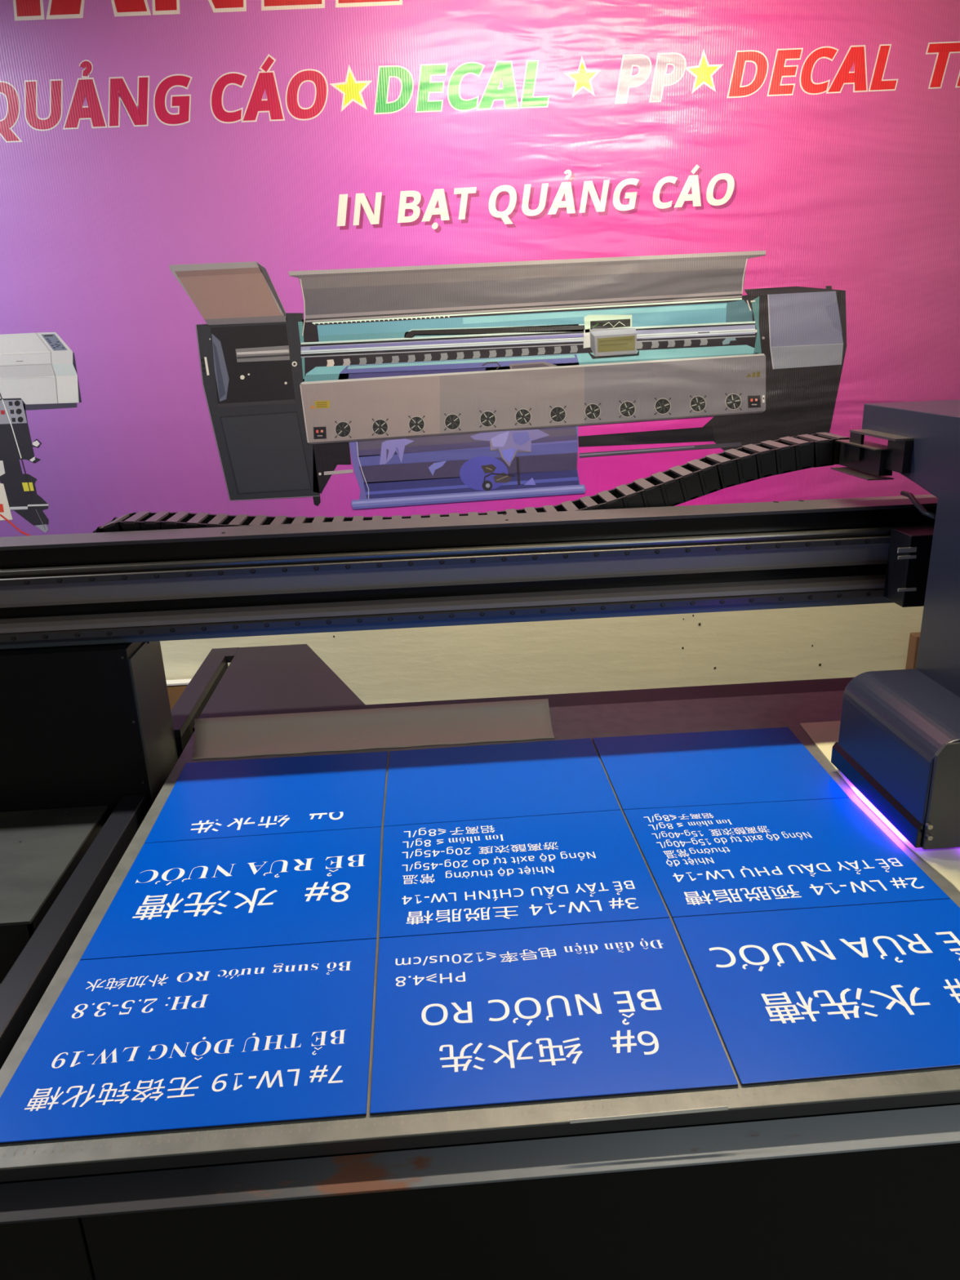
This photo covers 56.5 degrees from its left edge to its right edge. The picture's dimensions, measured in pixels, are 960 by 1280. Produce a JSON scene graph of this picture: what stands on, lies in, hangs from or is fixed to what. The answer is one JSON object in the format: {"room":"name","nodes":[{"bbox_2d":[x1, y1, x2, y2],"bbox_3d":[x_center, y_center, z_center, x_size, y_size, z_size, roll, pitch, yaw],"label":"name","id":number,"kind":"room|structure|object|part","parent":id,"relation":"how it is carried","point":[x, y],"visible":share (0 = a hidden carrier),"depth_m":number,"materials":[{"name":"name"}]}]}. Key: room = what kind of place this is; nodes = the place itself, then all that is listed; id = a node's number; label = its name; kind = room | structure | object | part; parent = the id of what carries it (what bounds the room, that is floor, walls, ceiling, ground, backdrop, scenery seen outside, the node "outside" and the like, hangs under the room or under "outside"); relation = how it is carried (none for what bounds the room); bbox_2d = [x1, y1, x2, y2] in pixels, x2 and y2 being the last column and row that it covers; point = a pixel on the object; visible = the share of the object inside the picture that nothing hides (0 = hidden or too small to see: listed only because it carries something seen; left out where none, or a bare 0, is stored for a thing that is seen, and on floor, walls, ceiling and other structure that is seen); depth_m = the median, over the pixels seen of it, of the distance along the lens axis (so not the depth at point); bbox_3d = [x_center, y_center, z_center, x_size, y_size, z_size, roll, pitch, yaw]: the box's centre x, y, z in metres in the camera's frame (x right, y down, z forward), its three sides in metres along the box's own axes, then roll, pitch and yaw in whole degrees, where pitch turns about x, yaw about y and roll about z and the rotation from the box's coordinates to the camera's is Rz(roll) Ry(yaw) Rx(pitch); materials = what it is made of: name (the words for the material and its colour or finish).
{"room":"print shop","nodes":[
{"label":"print shop","id":0,"kind":"room"},
{"bbox_2d":[160,602,924,704],"bbox_3d":[0.000,-0.663,2.759,7.800,2.700,0.101,-3,19,-3],"label":"wall","id":1,"kind":"structure","parent":0,"point":[564,656],"depth_m":2.97,"materials":[{"name":"beige paint"}]},
{"bbox_2d":[0,0,959,537],"bbox_3d":[0.086,-1.131,2.544,4.800,1.798,0.006,-3,19,-3],"label":"advertising banner","id":2,"kind":"object","parent":1,"relation":"attached to","point":[271,258],"visible":0.99,"depth_m":2.54,"materials":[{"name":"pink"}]},
{"bbox_3d":[-0.714,-0.983,2.537,0.312,0.166,0.001,-3,19,-3],"label":"printed lid","id":3,"kind":"part","parent":2,"relation":"part of","materials":[{"name":"grey metal"}]},
{"bbox_3d":[0.147,-1.006,2.589,1.379,0.189,0.001,-3,19,-3],"label":"printed long lid","id":4,"kind":"part","parent":2,"relation":"part of","materials":[{"name":"grey metal"}]},
{"bbox_3d":[0.173,-0.725,2.683,1.407,0.213,0.001,-3,19,-3],"label":"printed panel","id":5,"kind":"part","parent":2,"relation":"part of","materials":[{"name":"grey"}]},
{"bbox_3d":[0.226,1.516,0.650,7.800,0.100,5.500,-3,19,-3],"label":"floor","id":6,"kind":"structure","parent":0,"visible":0},
{"bbox_2d":[165,678,191,710],"bbox_3d":[-1.266,0.430,2.948,0.780,0.593,0.037,-3,19,-3],"label":"cardboard box","id":7,"kind":"object","parent":6,"relation":"on","point":[175,688],"visible":0.02,"depth_m":2.86,"materials":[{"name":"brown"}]},
{"bbox_2d":[0,644,959,1279],"bbox_3d":[0.588,0.605,1.900,2.750,0.806,1.726,-3,19,-3],"label":"table","id":8,"kind":"object","parent":6,"relation":"on","point":[851,1177],"depth_m":0.97,"materials":[{"name":"metal"}]},
{"bbox_3d":[-0.564,0.951,1.044,0.325,0.752,0.033,-3,19,-3],"label":"corner panel","id":9,"kind":"part","parent":8,"relation":"part of","materials":[{"name":"black metal"}]},
{"bbox_2d":[0,640,177,817],"bbox_3d":[-1.067,0.188,1.849,0.788,0.380,0.200,-3,19,-3],"label":"housing","id":10,"kind":"object","parent":8,"relation":"attached to","point":[82,726],"visible":0.72,"depth_m":1.77,"materials":[{"name":"black metal"}]},
{"bbox_2d":[0,805,108,983],"bbox_3d":[-1.084,0.594,1.675,0.693,0.381,0.383,-3,19,-3],"label":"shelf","id":11,"kind":"object","parent":10,"relation":"attached to","point":[40,850],"visible":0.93,"depth_m":1.63,"materials":[{"name":"black metal"}]},
{"bbox_3d":[-1.090,0.418,1.616,0.693,0.006,0.383,-3,19,-3],"label":"plate","id":12,"kind":"part","parent":11,"relation":"part of","materials":[{"name":"grey metal"}]},
{"bbox_2d":[0,938,376,1144],"bbox_3d":[-0.343,0.482,1.108,0.419,0.004,0.303,-3,19,-3],"label":"sign board","id":13,"kind":"object","parent":8,"relation":"on","point":[282,1033],"visible":1,"depth_m":1.08,"materials":[{"name":"blue plastic"}]},
{"bbox_2d":[80,826,381,959],"bbox_3d":[-0.361,0.386,1.397,0.411,0.004,0.309,-3,19,-3],"label":"sign board","id":14,"kind":"object","parent":8,"relation":"on","point":[317,886],"visible":1,"depth_m":1.37,"materials":[{"name":"blue plastic"}]},
{"bbox_2d":[144,751,387,843],"bbox_3d":[-0.384,0.290,1.685,0.410,0.004,0.308,-3,19,-3],"label":"sign board","id":15,"kind":"object","parent":8,"relation":"on","point":[231,798],"visible":1,"depth_m":1.67,"materials":[{"name":"blue plastic"}]},
{"bbox_2d":[191,698,554,759],"bbox_3d":[-0.227,0.188,1.896,0.763,0.051,0.096,-3,19,-3],"label":"sheet","id":16,"kind":"object","parent":8,"relation":"on","point":[237,736],"visible":1,"depth_m":1.91,"materials":[{"name":"beige"}]},
{"bbox_3d":[0.632,0.527,0.990,2.750,0.004,0.046,-3,19,-3],"label":"rail","id":17,"kind":"part","parent":8,"relation":"part of","materials":[{"name":"black metal"}]},
{"bbox_2d":[383,737,620,826],"bbox_3d":[0.032,0.266,1.711,0.420,0.004,0.306,-3,19,-3],"label":"sign board","id":18,"kind":"object","parent":8,"relation":"on","point":[563,776],"visible":1,"depth_m":1.69,"materials":[{"name":"blue plastic"}]},
{"bbox_3d":[0.808,0.878,1.116,2.422,0.752,0.032,-3,19,-3],"label":"panel","id":19,"kind":"part","parent":8,"relation":"part of","materials":[{"name":"black metal"}]},
{"bbox_3d":[0.623,0.050,2.332,2.577,0.020,0.558,-3,19,-3],"label":"plate","id":20,"kind":"part","parent":8,"relation":"part of","materials":[{"name":"beige metal"}]},
{"bbox_2d":[379,809,669,938],"bbox_3d":[0.053,0.362,1.422,0.422,0.004,0.312,-3,19,-3],"label":"sign board","id":21,"kind":"object","parent":8,"relation":"on","point":[584,868],"visible":1,"depth_m":1.40,"materials":[{"name":"blue plastic"}]},
{"bbox_2d":[369,917,737,1115],"bbox_3d":[0.076,0.460,1.130,0.417,0.004,0.304,-3,19,-3],"label":"sign board","id":22,"kind":"object","parent":8,"relation":"on","point":[520,1015],"visible":1,"depth_m":1.10,"materials":[{"name":"blue plastic"}]},
{"bbox_3d":[0.176,0.523,0.983,0.216,0.039,0.032,-3,19,-3],"label":"paper strip","id":23,"kind":"part","parent":8,"relation":"part of","materials":[{"name":"beige paper"}]},
{"bbox_2d":[592,727,848,810],"bbox_3d":[0.452,0.244,1.732,0.418,0.004,0.310,-3,19,-3],"label":"sign board","id":24,"kind":"object","parent":8,"relation":"on","point":[763,765],"visible":1,"depth_m":1.71,"materials":[{"name":"blue plastic"}]},
{"bbox_2d":[623,797,950,918],"bbox_3d":[0.471,0.340,1.444,0.415,0.004,0.313,-3,19,-3],"label":"sign board","id":25,"kind":"object","parent":8,"relation":"on","point":[725,859],"visible":1,"depth_m":1.42,"materials":[{"name":"blue plastic"}]},
{"bbox_2d":[672,898,959,1085],"bbox_3d":[0.492,0.438,1.152,0.421,0.004,0.304,-3,19,-3],"label":"sign board","id":26,"kind":"object","parent":8,"relation":"on","point":[801,994],"visible":1,"depth_m":1.14,"materials":[{"name":"blue plastic"}]},
{"bbox_2d":[800,720,959,892],"bbox_3d":[1.154,0.305,1.478,0.934,0.002,0.950,-3,19,-3],"label":"board","id":27,"kind":"object","parent":8,"relation":"on","point":[945,861],"visible":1,"depth_m":1.50,"materials":[{"name":"beige"}]},
{"bbox_3d":[1.777,-0.022,1.977,0.396,0.257,0.192,-3,19,-3],"label":"post","id":28,"kind":"object","parent":8,"relation":"on","visible":0},
{"bbox_2d":[0,494,937,648],"bbox_3d":[0.123,-0.167,1.859,3.800,0.204,0.274,-3,19,-3],"label":"gantry beam","id":29,"kind":"structure","parent":28,"relation":"on","point":[170,584],"depth_m":1.75,"materials":[{"name":"grey metal"}]},
{"bbox_3d":[0.134,-0.063,1.768,3.800,0.016,0.033,-3,19,-3],"label":"guide rail","id":30,"kind":"part","parent":29,"relation":"part of","materials":[{"name":"grey metal"}]},
{"bbox_3d":[0.129,-0.113,1.799,3.800,0.030,0.022,-3,19,-3],"label":"panel","id":31,"kind":"part","parent":29,"relation":"part of","materials":[{"name":"black metal"}]},
{"bbox_3d":[0.129,-0.145,1.770,3.800,0.048,0.038,-3,19,-3],"label":"panel","id":32,"kind":"part","parent":29,"relation":"part of","materials":[{"name":"black metal"}]},
{"bbox_3d":[0.130,-0.166,1.734,3.800,0.015,0.033,-3,19,-3],"label":"guide rail","id":33,"kind":"part","parent":29,"relation":"part of","materials":[{"name":"grey metal"}]},
{"bbox_3d":[0.127,-0.145,1.806,3.800,0.197,0.089,-3,19,-3],"label":"panel","id":34,"kind":"part","parent":29,"relation":"part of","materials":[{"name":"black metal"}]},
{"bbox_2d":[92,432,849,533],"bbox_3d":[-0.015,-0.301,1.876,1.571,0.194,0.113,-3,19,-3],"label":"chain","id":35,"kind":"object","parent":29,"relation":"attached to","point":[710,473],"visible":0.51,"depth_m":1.85,"materials":[{"name":"black plastic"}]},
{"bbox_2d":[830,400,959,849],"bbox_3d":[1.034,-0.089,1.615,0.758,0.639,0.636,-3,19,-3],"label":"carriage","id":36,"kind":"object","parent":29,"relation":"attached to","point":[898,744],"visible":1,"depth_m":1.54,"materials":[{"name":"black metal"}]},
{"bbox_3d":[0.747,-0.327,1.751,0.050,0.002,0.160,-3,19,-3],"label":"clamp plate","id":37,"kind":"part","parent":36,"relation":"part of","materials":[{"name":"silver metal"}]},
{"bbox_3d":[0.748,-0.379,1.731,0.045,0.002,0.166,-3,19,-3],"label":"clamp plate","id":38,"kind":"part","parent":36,"relation":"part of","materials":[{"name":"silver metal"}]},
{"bbox_3d":[0.760,-0.387,1.685,0.044,0.004,0.178,-3,19,-3],"label":"bracket arm","id":39,"kind":"part","parent":36,"relation":"part of","materials":[{"name":"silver metal"}]},
{"bbox_2d":[905,631,920,669],"bbox_3d":[1.707,0.261,3.095,0.500,0.619,0.045,-3,19,-3],"label":"carton","id":40,"kind":"object","parent":6,"relation":"on","point":[913,642],"visible":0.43,"depth_m":2.99,"materials":[{"name":"brown cardboard"}]}
]}

